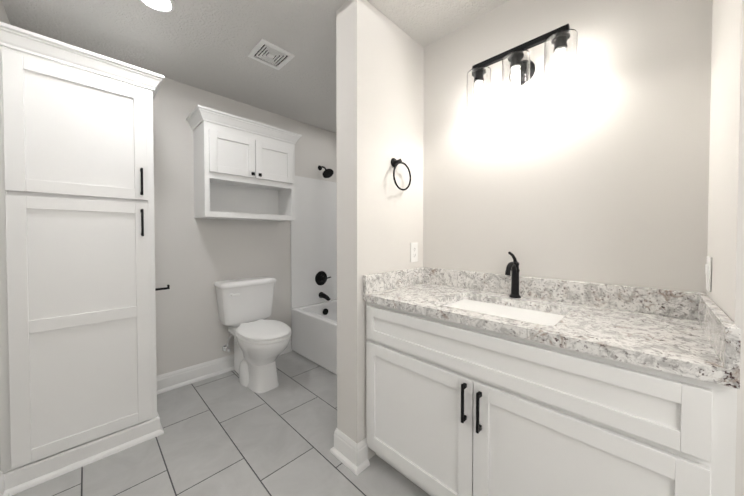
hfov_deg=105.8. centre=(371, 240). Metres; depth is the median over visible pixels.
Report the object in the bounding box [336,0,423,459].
wall
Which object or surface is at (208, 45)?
ceiling
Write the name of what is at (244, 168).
upper cabinet
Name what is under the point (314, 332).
bathtub
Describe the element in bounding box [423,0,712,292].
wall
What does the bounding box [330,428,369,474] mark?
baseboard
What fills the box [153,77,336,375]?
wall
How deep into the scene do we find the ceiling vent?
1.93 m
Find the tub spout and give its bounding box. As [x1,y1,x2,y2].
[319,292,329,300]
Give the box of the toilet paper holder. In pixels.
[155,284,169,290]
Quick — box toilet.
[214,276,290,392]
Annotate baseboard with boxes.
[0,470,8,495]
[157,339,291,394]
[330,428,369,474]
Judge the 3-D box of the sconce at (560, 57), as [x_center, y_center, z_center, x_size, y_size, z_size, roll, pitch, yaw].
[0.719,-0.829,1.397,0.496,0.240,0.156,1,1,45]
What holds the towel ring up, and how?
attached to the wall at (379, 87)
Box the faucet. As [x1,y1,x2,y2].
[505,251,520,297]
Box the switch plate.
[705,256,711,291]
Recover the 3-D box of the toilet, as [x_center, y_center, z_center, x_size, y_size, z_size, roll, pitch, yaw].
[-0.967,0.769,2.390,0.750,0.839,0.490,1,1,45]
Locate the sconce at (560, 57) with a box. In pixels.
[466,23,577,113]
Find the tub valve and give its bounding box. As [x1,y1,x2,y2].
[315,271,330,284]
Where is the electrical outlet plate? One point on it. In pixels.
(413, 252)
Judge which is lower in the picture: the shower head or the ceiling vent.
the shower head
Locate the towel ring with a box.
[391,158,410,190]
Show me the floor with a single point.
(227, 434)
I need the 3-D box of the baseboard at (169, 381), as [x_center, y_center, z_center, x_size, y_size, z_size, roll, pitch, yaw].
[-1.288,1.118,2.586,0.030,0.135,1.208,1,1,45]
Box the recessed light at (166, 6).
[140,0,174,12]
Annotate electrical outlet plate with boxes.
[410,243,417,261]
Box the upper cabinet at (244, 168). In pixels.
[186,105,301,221]
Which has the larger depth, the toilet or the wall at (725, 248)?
the toilet
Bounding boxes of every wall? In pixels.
[0,0,9,23]
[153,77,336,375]
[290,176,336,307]
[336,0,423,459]
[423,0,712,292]
[706,0,743,495]
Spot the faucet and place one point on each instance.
(512, 270)
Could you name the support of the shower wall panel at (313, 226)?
attached to the wall
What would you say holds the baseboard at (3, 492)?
attached to the wall at (3, 17)
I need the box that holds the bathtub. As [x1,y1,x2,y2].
[291,299,336,374]
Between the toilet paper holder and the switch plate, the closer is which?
the switch plate
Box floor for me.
[12,350,429,495]
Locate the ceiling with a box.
[2,0,508,133]
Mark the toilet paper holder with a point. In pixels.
(165, 288)
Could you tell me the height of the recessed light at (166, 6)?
0.013 m
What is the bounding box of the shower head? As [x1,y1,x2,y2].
[318,165,333,177]
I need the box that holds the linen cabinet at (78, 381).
[0,21,163,495]
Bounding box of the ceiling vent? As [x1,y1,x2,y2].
[248,39,294,69]
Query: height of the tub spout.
0.078 m
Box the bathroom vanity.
[363,267,740,495]
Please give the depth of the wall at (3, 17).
1.52 m
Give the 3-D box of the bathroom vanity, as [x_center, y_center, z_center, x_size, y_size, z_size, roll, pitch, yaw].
[0.577,0.698,1.262,1.231,1.022,0.583,1,1,45]
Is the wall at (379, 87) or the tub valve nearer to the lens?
the wall at (379, 87)
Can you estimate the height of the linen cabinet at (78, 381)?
2.208 m

